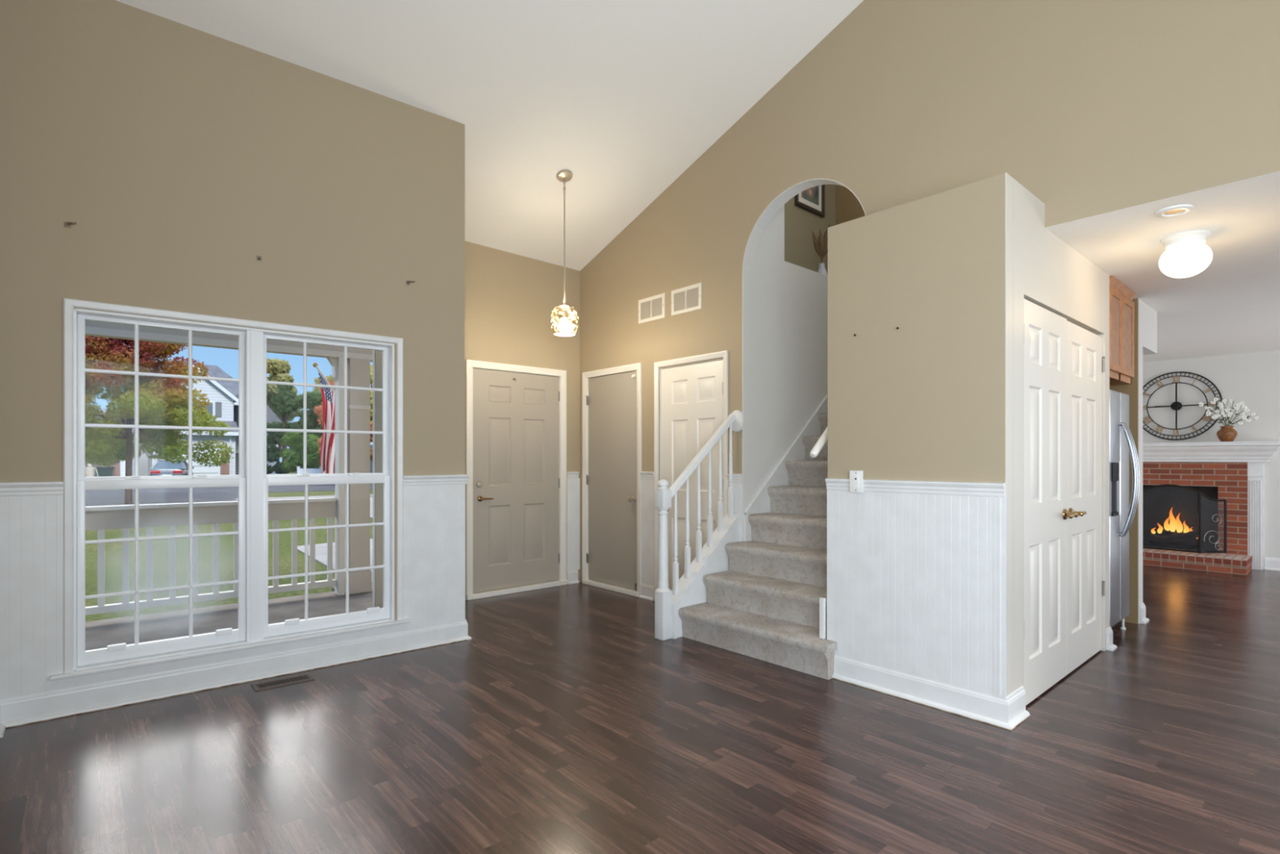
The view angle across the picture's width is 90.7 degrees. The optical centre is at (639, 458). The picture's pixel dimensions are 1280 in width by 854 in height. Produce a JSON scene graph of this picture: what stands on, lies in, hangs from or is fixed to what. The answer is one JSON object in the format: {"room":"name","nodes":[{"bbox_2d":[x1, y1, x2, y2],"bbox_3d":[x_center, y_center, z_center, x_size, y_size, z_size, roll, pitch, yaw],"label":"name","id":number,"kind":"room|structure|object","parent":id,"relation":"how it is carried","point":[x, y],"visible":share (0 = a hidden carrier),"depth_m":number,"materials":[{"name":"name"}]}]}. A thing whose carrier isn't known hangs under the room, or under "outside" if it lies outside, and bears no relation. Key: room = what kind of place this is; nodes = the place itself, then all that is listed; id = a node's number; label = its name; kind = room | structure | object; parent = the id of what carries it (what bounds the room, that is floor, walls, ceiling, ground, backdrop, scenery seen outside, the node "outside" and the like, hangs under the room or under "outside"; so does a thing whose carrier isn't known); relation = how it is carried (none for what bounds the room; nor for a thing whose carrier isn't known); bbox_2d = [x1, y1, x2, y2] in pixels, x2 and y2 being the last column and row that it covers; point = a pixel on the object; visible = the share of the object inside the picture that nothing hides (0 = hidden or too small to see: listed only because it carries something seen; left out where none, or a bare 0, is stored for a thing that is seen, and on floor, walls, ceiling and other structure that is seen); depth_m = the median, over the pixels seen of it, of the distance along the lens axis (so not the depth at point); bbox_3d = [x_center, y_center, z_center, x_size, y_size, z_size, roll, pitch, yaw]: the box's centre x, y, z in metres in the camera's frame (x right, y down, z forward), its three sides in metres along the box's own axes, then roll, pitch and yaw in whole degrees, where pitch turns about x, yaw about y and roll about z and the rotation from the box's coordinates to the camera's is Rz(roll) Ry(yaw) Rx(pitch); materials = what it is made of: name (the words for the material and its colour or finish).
{"room":"living room","nodes":[
{"label":"living room","id":0,"kind":"room"},
{"bbox_2d":[84,335,235,504],"bbox_3d":[-17.901,-1.787,22.004,6.409,6.786,6.118,0,0,-32],"label":"maple tree","id":1,"kind":"object","parent":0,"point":[162,402],"visible":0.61,"depth_m":21.65,"materials":[{"name":"green plant"}]},
{"bbox_2d":[0,0,464,620],"bbox_3d":[-2.189,-0.631,3.666,2.400,3.750,0.160,0,0,-39],"label":"wall","id":2,"kind":"structure","parent":0,"point":[180,156],"depth_m":3.44,"materials":[{"name":"beige paint"}]},
{"bbox_2d":[0,480,62,496],"bbox_3d":[-2.877,0.142,2.985,0.230,0.068,0.026,0,0,-39],"label":"trim","id":3,"kind":"structure","parent":2,"relation":"attached to","point":[41,487],"depth_m":2.98,"materials":[{"name":"white paint"}]},
{"bbox_2d":[0,494,63,699],"bbox_3d":[-2.883,0.644,2.992,0.230,0.940,0.008,0,0,-39],"label":"wainscoting","id":4,"kind":"structure","parent":2,"relation":"attached to","point":[31,526],"depth_m":2.99,"materials":[{"name":"white paint"}]},
{"bbox_2d":[76,314,245,666],"bbox_3d":[-2.526,0.153,3.378,0.717,1.755,0.095,0,0,-39],"label":"window","id":5,"kind":"structure","parent":2,"relation":"in","point":[118,651],"depth_m":3.33,"materials":[{"name":"white plastic"}]},
{"bbox_2d":[49,618,410,688],"bbox_3d":[-2.165,1.066,3.573,1.710,0.056,0.075,0,0,-39],"label":"trim","id":6,"kind":"structure","parent":2,"relation":"attached to","point":[108,671],"depth_m":3.45,"materials":[{"name":"white paint"}]},
{"bbox_2d":[62,297,403,673],"bbox_3d":[-2.161,0.139,3.574,1.625,1.831,0.018,0,0,-39],"label":"trim","id":7,"kind":"structure","parent":2,"relation":"attached to","point":[68,304],"depth_m":3.08,"materials":[{"name":"white paint"}]},
{"bbox_2d":[73,307,394,671],"bbox_3d":[-2.224,0.154,3.638,1.540,1.782,0.159,0,0,-39],"label":"window frame","id":8,"kind":"structure","parent":2,"relation":"attached to","point":[253,336],"depth_m":3.57,"materials":[{"name":"white plastic"}]},
{"bbox_2d":[0,619,471,737],"bbox_3d":[-2.118,1.175,3.698,2.319,0.137,0.314,0,0,-42],"label":"baseboard","id":9,"kind":"structure","parent":2,"relation":"attached to","point":[22,709],"depth_m":3.42,"materials":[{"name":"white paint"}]},
{"bbox_2d":[262,333,390,637],"bbox_3d":[-1.909,0.153,3.882,0.717,1.755,0.095,0,0,-39],"label":"window","id":10,"kind":"structure","parent":2,"relation":"in","point":[291,625],"depth_m":3.85,"materials":[{"name":"white plastic"}]},
{"bbox_2d":[403,484,465,631],"bbox_3d":[-1.371,0.644,4.226,0.424,0.940,0.008,0,0,-39],"label":"wainscoting","id":11,"kind":"structure","parent":2,"relation":"attached to","point":[434,515],"depth_m":4.21,"materials":[{"name":"white paint"}]},
{"bbox_2d":[403,474,470,485],"bbox_3d":[-1.441,0.142,4.326,0.452,0.068,0.305,0,0,-41],"label":"trim","id":12,"kind":"structure","parent":2,"relation":"attached to","point":[437,479],"depth_m":4.22,"materials":[{"name":"white paint"}]},
{"bbox_2d":[373,350,375,607],"bbox_3d":[-2.115,-0.331,5.261,0.195,3.250,0.050,0,0,-41],"label":"trim","id":13,"kind":"structure","parent":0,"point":[374,351],"depth_m":5.18,"materials":[{"name":"beige paint"}]},
{"bbox_2d":[375,350,382,608],"bbox_3d":[-1.695,-0.631,4.780,0.180,3.750,1.267,0,0,-41],"label":"wall","id":14,"kind":"structure","parent":0,"point":[379,486],"depth_m":5.11,"materials":[{"name":"beige paint"}]},
{"bbox_2d":[115,0,863,271],"bbox_3d":[0.326,-3.314,2.087,4.650,3.057,8.300,0,0,-41],"label":"ceiling","id":15,"kind":"structure","parent":0,"point":[624,96],"depth_m":4.17,"materials":[{"name":"white paint"}]},
{"bbox_2d":[551,168,577,336],"bbox_3d":[-0.602,-1.633,5.033,0.221,1.290,0.221,0,0,-41],"label":"pendant light","id":16,"kind":"object","parent":15,"relation":"hanging from","point":[565,175],"visible":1,"depth_m":5.01,"materials":[{"name":"white glass"}]},
{"bbox_2d":[464,240,579,599],"bbox_3d":[-1.331,-0.406,5.859,1.783,3.300,0.170,0,0,-41],"label":"wall","id":17,"kind":"structure","parent":0,"point":[510,299],"depth_m":5.94,"materials":[{"name":"beige paint"}]},
{"bbox_2d":[472,368,559,592],"bbox_3d":[-1.134,0.194,5.931,0.940,2.000,0.096,0,0,-41],"label":"door","id":18,"kind":"structure","parent":17,"relation":"in","point":[516,479],"depth_m":5.91,"materials":[{"name":"beige paint"}]},
{"bbox_2d":[466,359,566,595],"bbox_3d":[-1.151,0.186,5.937,1.059,2.115,0.086,0,0,-41],"label":"trim","id":19,"kind":"structure","parent":17,"relation":"attached to","point":[470,364],"depth_m":5.96,"materials":[{"name":"white paint"}]},
{"bbox_2d":[465,579,568,599],"bbox_3d":[-1.140,1.222,5.928,1.070,0.045,0.090,0,0,-41],"label":"trim","id":20,"kind":"structure","parent":17,"relation":"attached to","point":[503,591],"depth_m":5.86,"materials":[{"name":"white paint"}]},
{"bbox_2d":[566,477,579,570],"bbox_3d":[-0.666,0.654,6.326,0.156,0.920,0.008,0,0,-41],"label":"wainscoting","id":21,"kind":"structure","parent":17,"relation":"attached to","point":[572,484],"depth_m":6.32,"materials":[{"name":"white paint"}]},
{"bbox_2d":[566,569,579,584],"bbox_3d":[-0.668,1.175,6.308,0.129,0.137,0.034,0,0,-41],"label":"baseboard","id":22,"kind":"structure","parent":17,"relation":"attached to","point":[571,575],"depth_m":6.30,"materials":[{"name":"white paint"}]},
{"bbox_2d":[0,564,1279,853],"bbox_3d":[2.801,1.304,4.156,11.100,0.120,8.130,0,0,-41],"label":"floor","id":23,"kind":"structure","parent":0,"point":[563,724],"depth_m":2.67,"materials":[{"name":"brown wood"}]},
{"bbox_2d":[250,673,315,691],"bbox_3d":[-1.983,1.241,3.518,0.292,0.006,0.143,0,0,-41],"label":"floor vent","id":24,"kind":"object","parent":23,"relation":"in","point":[306,677],"visible":1,"depth_m":3.51,"materials":[{"name":"brown metal"}]},
{"bbox_2d":[654,409,744,639],"bbox_3d":[0.432,0.435,4.599,0.811,1.617,0.154,0,0,-40],"label":"stair railing","id":25,"kind":"object","parent":23,"relation":"on","point":[691,588],"visible":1,"depth_m":4.54,"materials":[{"name":"white paint"}]},
{"bbox_2d":[678,393,836,679],"bbox_3d":[1.888,-0.290,5.045,3.295,3.069,1.172,0,0,-41],"label":"staircase","id":26,"kind":"structure","parent":23,"relation":"on","point":[770,606],"depth_m":4.35,"materials":[{"name":"grey carpet"}]},
{"bbox_2d":[1109,389,1139,629],"bbox_3d":[3.172,0.388,4.663,0.545,1.712,0.800,0,0,-41],"label":"refrigerator","id":27,"kind":"object","parent":23,"relation":"on","point":[1121,438],"visible":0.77,"depth_m":4.39,"materials":[{"name":"grey metal"}]},
{"bbox_2d":[1142,440,1279,574],"bbox_3d":[6.431,0.526,7.312,0.641,1.436,1.405,0,0,-41],"label":"fireplace","id":28,"kind":"object","parent":23,"relation":"on","point":[1233,472],"depth_m":7.32,"materials":[{"name":"red brick"}]},
{"bbox_2d":[1151,507,1198,538],"bbox_3d":[6.468,0.784,7.646,0.086,0.401,0.456,0,0,-41],"label":"fire","id":29,"kind":"object","parent":28,"relation":"in","point":[1174,524],"visible":0.94,"depth_m":7.63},
{"bbox_2d":[1147,533,1202,546],"bbox_3d":[6.459,0.982,7.644,0.112,0.122,0.498,0,0,-41],"label":"log","id":30,"kind":"object","parent":28,"relation":"on","point":[1153,537],"visible":0.95,"depth_m":7.60,"materials":[{"name":"black wood"}]},
{"bbox_2d":[1161,529,1198,538],"bbox_3d":[6.481,0.924,7.603,0.088,0.155,0.348,0,0,-41],"label":"log","id":31,"kind":"object","parent":30,"relation":"on","point":[1193,533],"visible":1,"depth_m":7.57,"materials":[{"name":"black wood"}]},
{"bbox_2d":[1142,484,1226,553],"bbox_3d":[6.250,0.684,7.443,0.244,0.773,0.944,0,0,-41],"label":"fire screen","id":32,"kind":"object","parent":28,"relation":"on","point":[1200,494],"visible":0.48,"depth_m":7.16,"materials":[{"name":"black metal"}]},
{"bbox_2d":[1142,440,1279,462],"bbox_3d":[6.574,-0.076,7.438,0.260,0.231,1.405,0,0,-41],"label":"mantel shelf","id":33,"kind":"object","parent":28,"relation":"attached to","point":[1255,451],"depth_m":7.32,"materials":[{"name":"white paint"}]},
{"bbox_2d":[1216,425,1237,441],"bbox_3d":[6.700,-0.282,7.220,0.176,0.180,0.176,0,0,-41],"label":"vase","id":34,"kind":"object","parent":28,"relation":"on","point":[1226,433],"visible":0.98,"depth_m":7.17,"materials":[{"name":"orange ceramic"}]},
{"bbox_2d":[752,204,827,498],"bbox_3d":[1.889,-1.056,5.864,2.810,4.600,0.102,0,0,-41],"label":"wall","id":35,"kind":"structure","parent":0,"point":[790,300],"depth_m":5.15,"materials":[{"name":"white paint"}]},
{"bbox_2d":[784,184,835,273],"bbox_3d":[1.654,-2.656,6.857,3.250,2.600,0.100,0,0,-41],"label":"wall","id":36,"kind":"structure","parent":0,"point":[799,248],"depth_m":6.93,"materials":[{"name":"beige paint"}]},
{"bbox_2d":[794,184,825,217],"bbox_3d":[1.874,-3.071,6.962,0.540,0.690,0.034,0,0,-41],"label":"picture frame","id":37,"kind":"object","parent":36,"relation":"attached to","point":[812,199],"visible":0.46,"depth_m":7.00,"materials":[{"name":"brown"}]},
{"bbox_2d":[801,185,818,205],"bbox_3d":[1.874,-3.071,6.963,0.330,0.480,0.005,0,0,-41],"label":"print","id":38,"kind":"object","parent":37,"relation":"attached to","point":[810,196],"depth_m":6.98},
{"bbox_2d":[835,184,865,225],"bbox_3d":[2.967,-1.356,6.615,0.100,5.200,2.000,0,0,-41],"label":"wall","id":39,"kind":"structure","parent":0,"point":[848,207],"depth_m":7.23,"materials":[{"name":"brown paint"}]},
{"bbox_2d":[827,173,1004,482],"bbox_3d":[1.425,-0.043,3.324,0.090,2.575,0.935,0,0,-41],"label":"wall","id":40,"kind":"structure","parent":0,"point":[922,399],"depth_m":3.24,"materials":[{"name":"beige paint"}]},
{"bbox_2d":[849,470,862,492],"bbox_3d":[1.187,0.126,3.476,0.012,0.120,0.079,0,0,-41],"label":"light switch","id":41,"kind":"object","parent":40,"relation":"attached to","point":[855,476],"visible":1,"depth_m":3.47,"materials":[{"name":"white plastic"}]},
{"bbox_2d":[826,489,993,695],"bbox_3d":[1.373,0.644,3.309,0.008,0.940,0.889,0,0,-41],"label":"wainscoting","id":42,"kind":"structure","parent":40,"relation":"attached to","point":[910,575],"depth_m":3.27,"materials":[{"name":"white paint"}]},
{"bbox_2d":[825,478,1004,497],"bbox_3d":[1.381,0.146,3.286,0.026,0.068,0.934,0,0,-41],"label":"trim","id":43,"kind":"structure","parent":40,"relation":"attached to","point":[914,486],"depth_m":3.20,"materials":[{"name":"white paint"}]},
{"bbox_2d":[831,653,1030,730],"bbox_3d":[1.478,1.175,3.335,0.252,0.137,0.952,0,0,-41],"label":"baseboard","id":44,"kind":"structure","parent":40,"relation":"attached to","point":[1009,712],"depth_m":3.16,"materials":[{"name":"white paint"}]},
{"bbox_2d":[993,494,1006,698],"bbox_3d":[1.682,0.641,2.955,0.012,0.945,0.051,0,0,-41],"label":"trim","id":45,"kind":"structure","parent":40,"relation":"attached to","point":[999,503],"depth_m":2.95,"materials":[{"name":"white paint"}]},
{"bbox_2d":[579,0,1279,582],"bbox_3d":[2.026,-1.717,3.493,0.120,5.922,8.160,0,0,-41],"label":"wall","id":46,"kind":"structure","parent":0,"point":[1093,107],"depth_m":3.66,"materials":[{"name":"beige paint"}]},
{"bbox_2d":[582,578,638,596],"bbox_3d":[-0.264,1.224,6.023,0.100,0.040,0.825,0,0,-41],"label":"trim","id":47,"kind":"structure","parent":46,"relation":"attached to","point":[590,582],"depth_m":5.97,"materials":[{"name":"white paint"}]},
{"bbox_2d":[586,370,636,590],"bbox_3d":[-0.282,0.200,6.016,0.107,1.999,0.766,0,0,-41],"label":"door","id":48,"kind":"structure","parent":46,"relation":"in","point":[611,399],"depth_m":6.02,"materials":[{"name":"beige paint"}]},
{"bbox_2d":[582,362,641,596],"bbox_3d":[-0.257,0.192,6.030,0.086,2.105,0.881,0,0,-41],"label":"trim","id":49,"kind":"structure","parent":46,"relation":"attached to","point":[636,366],"depth_m":6.14,"materials":[{"name":"white paint"}]},
{"bbox_2d":[639,582,653,600],"bbox_3d":[0.062,1.175,5.604,0.034,0.137,0.175,0,0,-41],"label":"baseboard","id":50,"kind":"structure","parent":46,"relation":"attached to","point":[646,590],"depth_m":5.60,"materials":[{"name":"white paint"}]},
{"bbox_2d":[641,479,653,585],"bbox_3d":[0.072,0.649,5.613,0.008,0.930,0.175,0,0,-41],"label":"wainscoting","id":51,"kind":"structure","parent":46,"relation":"attached to","point":[647,485],"depth_m":5.61,"materials":[{"name":"white paint"}]},
{"bbox_2d":[638,293,665,324],"bbox_3d":[0.098,-1.323,5.582,0.011,0.214,0.342,0,0,-41],"label":"air vent","id":52,"kind":"object","parent":46,"relation":"in","point":[652,308],"visible":1,"depth_m":5.57,"materials":[{"name":"white metal"}]},
{"bbox_2d":[671,282,702,315],"bbox_3d":[0.381,-1.323,5.260,0.011,0.214,0.349,0,0,-41],"label":"air vent","id":53,"kind":"object","parent":46,"relation":"in","point":[686,299],"visible":1,"depth_m":5.25,"materials":[{"name":"white metal"}]},
{"bbox_2d":[653,350,728,600],"bbox_3d":[0.430,0.202,5.251,0.086,2.085,0.834,0,0,-41],"label":"trim","id":54,"kind":"structure","parent":46,"relation":"attached to","point":[722,353],"depth_m":5.50,"materials":[{"name":"white paint"}]},
{"bbox_2d":[661,360,723,590],"bbox_3d":[0.417,0.227,5.223,0.105,2.010,0.738,0,0,-41],"label":"door","id":55,"kind":"structure","parent":46,"relation":"in","point":[692,395],"depth_m":5.26,"materials":[{"name":"white paint"}]},
{"bbox_2d":[725,473,742,482],"bbox_3d":[0.721,0.150,4.864,0.026,0.068,0.143,0,0,-41],"label":"trim","id":56,"kind":"structure","parent":46,"relation":"attached to","point":[737,477],"depth_m":4.84,"materials":[{"name":"white paint"}]},
{"bbox_2d":[727,482,742,542],"bbox_3d":[0.728,0.564,4.869,0.008,0.760,0.145,0,0,-41],"label":"trim","id":57,"kind":"structure","parent":46,"relation":"attached to","point":[737,486],"depth_m":4.83,"materials":[{"name":"white paint"}]},
{"bbox_2d":[742,178,866,541],"bbox_3d":[1.167,-0.644,4.468,0.122,2.577,1.034,0,0,-41],"label":"trim","id":58,"kind":"structure","parent":46,"relation":"attached to","point":[779,202],"depth_m":4.83,"materials":[{"name":"white paint"}]},
{"bbox_2d":[1004,172,1109,696],"bbox_3d":[2.143,-0.043,3.842,1.854,2.575,0.770,0,0,-41],"label":"wall","id":59,"kind":"structure","parent":0,"point":[1042,269],"depth_m":3.08,"materials":[{"name":"beige paint"}]},
{"bbox_2d":[1023,298,1078,705],"bbox_3d":[2.159,0.219,3.340,0.750,2.026,0.103,0,0,-41],"label":"door","id":60,"kind":"structure","parent":59,"relation":"in","point":[1046,513],"depth_m":3.33,"materials":[{"name":"white paint"}]},
{"bbox_2d":[1066,320,1105,674],"bbox_3d":[2.730,0.223,3.844,0.764,2.018,0.103,0,0,-41],"label":"door","id":61,"kind":"structure","parent":59,"relation":"in","point":[1085,362],"depth_m":3.83,"materials":[{"name":"white paint"}]},
{"bbox_2d":[1106,626,1116,650],"bbox_3d":[3.047,1.175,4.183,0.114,0.137,0.154,0,0,-41],"label":"baseboard","id":62,"kind":"structure","parent":59,"relation":"attached to","point":[1109,646],"depth_m":4.11,"materials":[{"name":"white paint"}]},
{"bbox_2d":[1109,275,1136,385],"bbox_3d":[3.120,-0.875,4.661,0.685,0.658,0.734,0,0,-41],"label":"upper cabinet","id":63,"kind":"object","parent":59,"relation":"attached to","point":[1121,296],"visible":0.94,"depth_m":4.37,"materials":[{"name":"brown wood"}]},
{"bbox_2d":[1109,297,1156,623],"bbox_3d":[3.720,0.019,5.298,0.673,2.450,0.852,0,0,-41],"label":"wall","id":64,"kind":"structure","parent":0,"point":[1131,389],"depth_m":4.79,"materials":[{"name":"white paint"}]},
{"bbox_2d":[1139,602,1149,624],"bbox_3d":[3.607,1.175,5.083,0.154,0.137,0.744,0,0,-41],"label":"baseboard","id":65,"kind":"structure","parent":64,"relation":"attached to","point":[1143,620],"depth_m":4.79,"materials":[{"name":"white paint"}]},
{"bbox_2d":[1045,171,1279,362],"bbox_3d":[5.562,-1.281,4.329,6.530,0.150,4.738,0,0,-41],"label":"ceiling","id":66,"kind":"structure","parent":0,"point":[1232,306],"depth_m":3.91,"materials":[{"name":"white paint"}]},
{"bbox_2d":[1154,204,1193,217],"bbox_3d":[2.591,-1.200,3.071,0.144,0.014,0.144,0,0,-41],"label":"smoke detector base","id":67,"kind":"object","parent":66,"relation":"attached to","point":[1177,210],"visible":1,"depth_m":3.06,"materials":[{"name":"white plastic"}]},
{"bbox_2d":[1158,230,1213,278],"bbox_3d":[2.966,-1.096,3.441,0.224,0.220,0.224,0,0,-41],"label":"ceiling light","id":68,"kind":"object","parent":66,"relation":"attached to","point":[1186,255],"visible":1,"depth_m":3.38,"materials":[{"name":"white glass"}]},
{"bbox_2d":[1142,350,1279,568],"bbox_3d":[7.753,0.014,6.402,0.140,2.460,4.550,0,0,-41],"label":"wall","id":69,"kind":"structure","parent":0,"point":[1253,379],"depth_m":7.36,"materials":[{"name":"white paint"}]},
{"bbox_2d":[1142,371,1222,439],"bbox_3d":[6.499,-0.638,7.665,0.042,0.832,0.832,0,0,-41],"label":"wall clock","id":70,"kind":"object","parent":69,"relation":"attached to","point":[1175,406],"visible":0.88,"depth_m":7.65,"materials":[{"name":"black metal"}]},
{"bbox_2d":[1264,556,1279,570],"bbox_3d":[8.039,1.175,5.947,0.034,0.137,3.090,0,0,-41],"label":"baseboard","id":71,"kind":"structure","parent":69,"relation":"attached to","point":[1270,563],"depth_m":7.06,"materials":[{"name":"white paint"}]},
{"bbox_3d":[3.759,-1.356,5.952,6.888,5.200,0.080,0,0,-41],"label":"wall","id":72,"kind":"structure","parent":0,"visible":0},
{"bbox_2d":[809,426,827,457],"bbox_3d":[1.930,-1.049,4.468,2.425,2.086,0.106,0,0,-41],"label":"wall handrail","id":73,"kind":"object","parent":72,"relation":"attached to","point":[823,439],"visible":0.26,"depth_m":3.72,"materials":[{"name":"white paint"}]},
{"label":"outside","id":74,"kind":"structure","parent":0,"visible":0},
{"bbox_2d":[84,471,373,622],"bbox_3d":[-33.189,1.754,60.327,150.000,0.300,125.600,0,0,-41],"label":"ground","id":75,"kind":"structure","parent":74,"point":[113,551],"depth_m":9.73,"materials":[{"name":"green plant"}]},
{"bbox_2d":[91,465,115,476],"bbox_3d":[-29.511,0.994,34.774,0.960,1.220,0.920,0,0,-41],"label":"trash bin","id":76,"kind":"object","parent":75,"relation":"on","point":[102,471],"visible":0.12,"depth_m":34.52,"materials":[{"name":"grey plastic"}]},
{"bbox_2d":[84,408,134,476],"bbox_3d":[-39.246,-0.876,40.055,11.100,4.960,9.000,0,0,-41],"label":"house","id":77,"kind":"structure","parent":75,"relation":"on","point":[119,469],"depth_m":40.18,"materials":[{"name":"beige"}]},
{"bbox_2d":[150,460,194,475],"bbox_3d":[-30.130,0.847,40.752,2.140,1.484,4.612,0,0,-29],"label":"car","id":78,"kind":"object","parent":75,"relation":"on","point":[160,468],"visible":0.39,"depth_m":39.17,"materials":[{"name":"silver metal"}]},
{"bbox_2d":[127,360,281,475],"bbox_3d":[-35.652,-3.176,51.856,9.700,9.560,11.850,0,0,-41],"label":"house","id":79,"kind":"structure","parent":75,"relation":"on","point":[223,395],"depth_m":48.45,"materials":[{"name":"white"}]},
{"bbox_2d":[215,401,222,417],"bbox_3d":[-32.434,-3.781,48.674,0.400,1.150,0.080,0,0,-41],"label":"shutter","id":80,"kind":"object","parent":79,"relation":"hanging from","point":[218,404],"depth_m":48.67,"materials":[{"name":"grey"}]},
{"bbox_2d":[266,380,302,474],"bbox_3d":[-25.970,-2.068,46.151,3.056,7.348,3.477,0,0,2],"label":"evergreen tree","id":81,"kind":"object","parent":75,"relation":"on","point":[284,402],"visible":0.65,"depth_m":45.74,"materials":[{"name":"green plant"}]},
{"bbox_2d":[266,357,302,448],"bbox_3d":[-37.224,-4.310,63.530,5.772,11.836,5.209,0,0,-20],"label":"leafy tree","id":82,"kind":"object","parent":75,"relation":"on","point":[277,370],"visible":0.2,"depth_m":63.05,"materials":[{"name":"green plant"}]},
{"bbox_2d":[279,431,320,473],"bbox_3d":[-22.737,-0.206,42.691,2.834,3.630,2.572,0,0,-8],"label":"leafy tree","id":83,"kind":"object","parent":75,"relation":"on","point":[295,460],"visible":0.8,"depth_m":42.13,"materials":[{"name":"green plant"}]},
{"bbox_2d":[289,389,322,468],"bbox_3d":[-27.134,-2.136,52.938,4.232,7.486,3.930,0,0,-41],"label":"evergreen tree","id":84,"kind":"object","parent":75,"relation":"on","point":[313,398],"visible":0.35,"depth_m":51.85,"materials":[{"name":"green plant"}]},
{"bbox_2d":[293,374,334,433],"bbox_3d":[-35.645,-4.034,72.295,7.170,11.284,5.253,0,0,-41],"label":"leafy tree","id":85,"kind":"object","parent":75,"relation":"on","point":[329,378],"visible":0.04,"depth_m":71.24,"materials":[{"name":"brown plant"}]},
{"bbox_2d":[369,364,373,472],"bbox_3d":[-19.863,-2.695,46.845,3.320,8.604,3.644,0,0,-41],"label":"leafy tree","id":86,"kind":"object","parent":75,"relation":"on","point":[371,366],"visible":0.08,"depth_m":45.72,"materials":[{"name":"brown plant"}]},
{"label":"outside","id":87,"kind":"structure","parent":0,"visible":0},
{"bbox_2d":[297,537,373,582],"bbox_3d":[-3.373,1.594,10.291,3.450,0.020,6.500,0,0,-41],"label":"path","id":88,"kind":"structure","parent":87,"point":[321,549],"depth_m":10.60,"materials":[{"name":"white concrete"}]},
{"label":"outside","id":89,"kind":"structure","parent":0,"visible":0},
{"bbox_2d":[84,582,373,650],"bbox_3d":[-3.168,1.421,4.779,9.449,0.245,2.800,0,0,-39],"label":"floor","id":90,"kind":"structure","parent":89,"point":[100,633],"depth_m":5.14,"materials":[{"name":"concrete"}]},
{"bbox_2d":[84,497,336,615],"bbox_3d":[-4.753,0.794,4.569,4.728,0.840,0.100,0,0,-39],"label":"porch railing","id":91,"kind":"object","parent":90,"relation":"on","point":[102,517],"visible":0.7,"depth_m":5.34,"materials":[{"name":"beige paint"}]},
{"bbox_2d":[326,356,344,595],"bbox_3d":[-2.907,0.167,6.043,0.134,2.265,0.155,0,0,-41],"label":"porch post","id":92,"kind":"object","parent":90,"relation":"on","point":[337,364],"visible":0.85,"depth_m":6.01,"materials":[{"name":"beige paint"}]},
{"bbox_2d":[344,357,371,594],"bbox_3d":[-2.761,0.167,6.181,0.220,2.265,0.217,0,0,-41],"label":"porch column","id":93,"kind":"structure","parent":90,"relation":"on","point":[358,407],"depth_m":6.11,"materials":[{"name":"beige"}]},
{"bbox_2d":[84,320,373,362],"bbox_3d":[-4.409,-1.191,4.837,7.600,0.450,0.140,0,0,-39],"label":"beam","id":94,"kind":"structure","parent":93,"relation":"on","point":[87,322],"depth_m":5.36,"materials":[{"name":"beige"}]},
{"bbox_2d":[84,326,373,360],"bbox_3d":[-4.362,-0.989,4.779,7.600,0.055,0.011,0,0,-39],"label":"trim","id":95,"kind":"structure","parent":94,"relation":"attached to","point":[88,330],"depth_m":5.34,"materials":[{"name":"beige paint"}]},
{"bbox_2d":[312,362,334,473],"bbox_3d":[-3.044,-0.353,6.274,0.449,1.216,0.129,0,0,6],"label":"flag","id":96,"kind":"object","parent":93,"relation":"attached to","point":[327,444],"visible":0.8,"depth_m":6.29,"materials":[{"name":"red fabric"}]},
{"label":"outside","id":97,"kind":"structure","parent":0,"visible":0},
{"bbox_2d":[235,493,373,501],"bbox_3d":[-0.902,1.589,34.659,35.874,0.030,1.303,0,0,-35],"label":"sidewalk","id":98,"kind":"structure","parent":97,"point":[318,496],"depth_m":25.53,"materials":[{"name":"white concrete"}]},
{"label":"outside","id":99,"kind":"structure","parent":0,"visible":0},
{"bbox_2d":[84,483,373,506],"bbox_3d":[-19.726,1.597,29.936,110.000,0.015,17.000,0,0,-41],"label":"street","id":100,"kind":"structure","parent":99,"point":[148,495],"depth_m":28.14,"materials":[{"name":"grey asphalt"}]},
{"bbox_2d":[84,462,98,490],"bbox_3d":[-27.764,0.834,31.915,0.737,1.519,0.294,0,0,-41],"label":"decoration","id":101,"kind":"object","parent":100,"relation":"on","point":[90,468],"visible":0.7,"depth_m":31.90,"materials":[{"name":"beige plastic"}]},
{"bbox_2d":[296,466,320,473],"bbox_3d":[-19.076,1.044,39.197,4.161,1.120,0.159,0,0,-5],"label":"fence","id":102,"kind":"object","parent":100,"relation":"on","point":[299,470],"visible":0.25,"depth_m":39.06,"materials":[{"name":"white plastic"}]},
{"bbox_2d":[313,380,334,486],"bbox_3d":[-17.091,-1.393,35.502,2.191,5.998,2.667,0,0,-41],"label":"maple tree","id":103,"kind":"object","parent":100,"relation":"on","point":[317,409],"visible":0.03,"depth_m":35.11,"materials":[{"name":"brown plant"}]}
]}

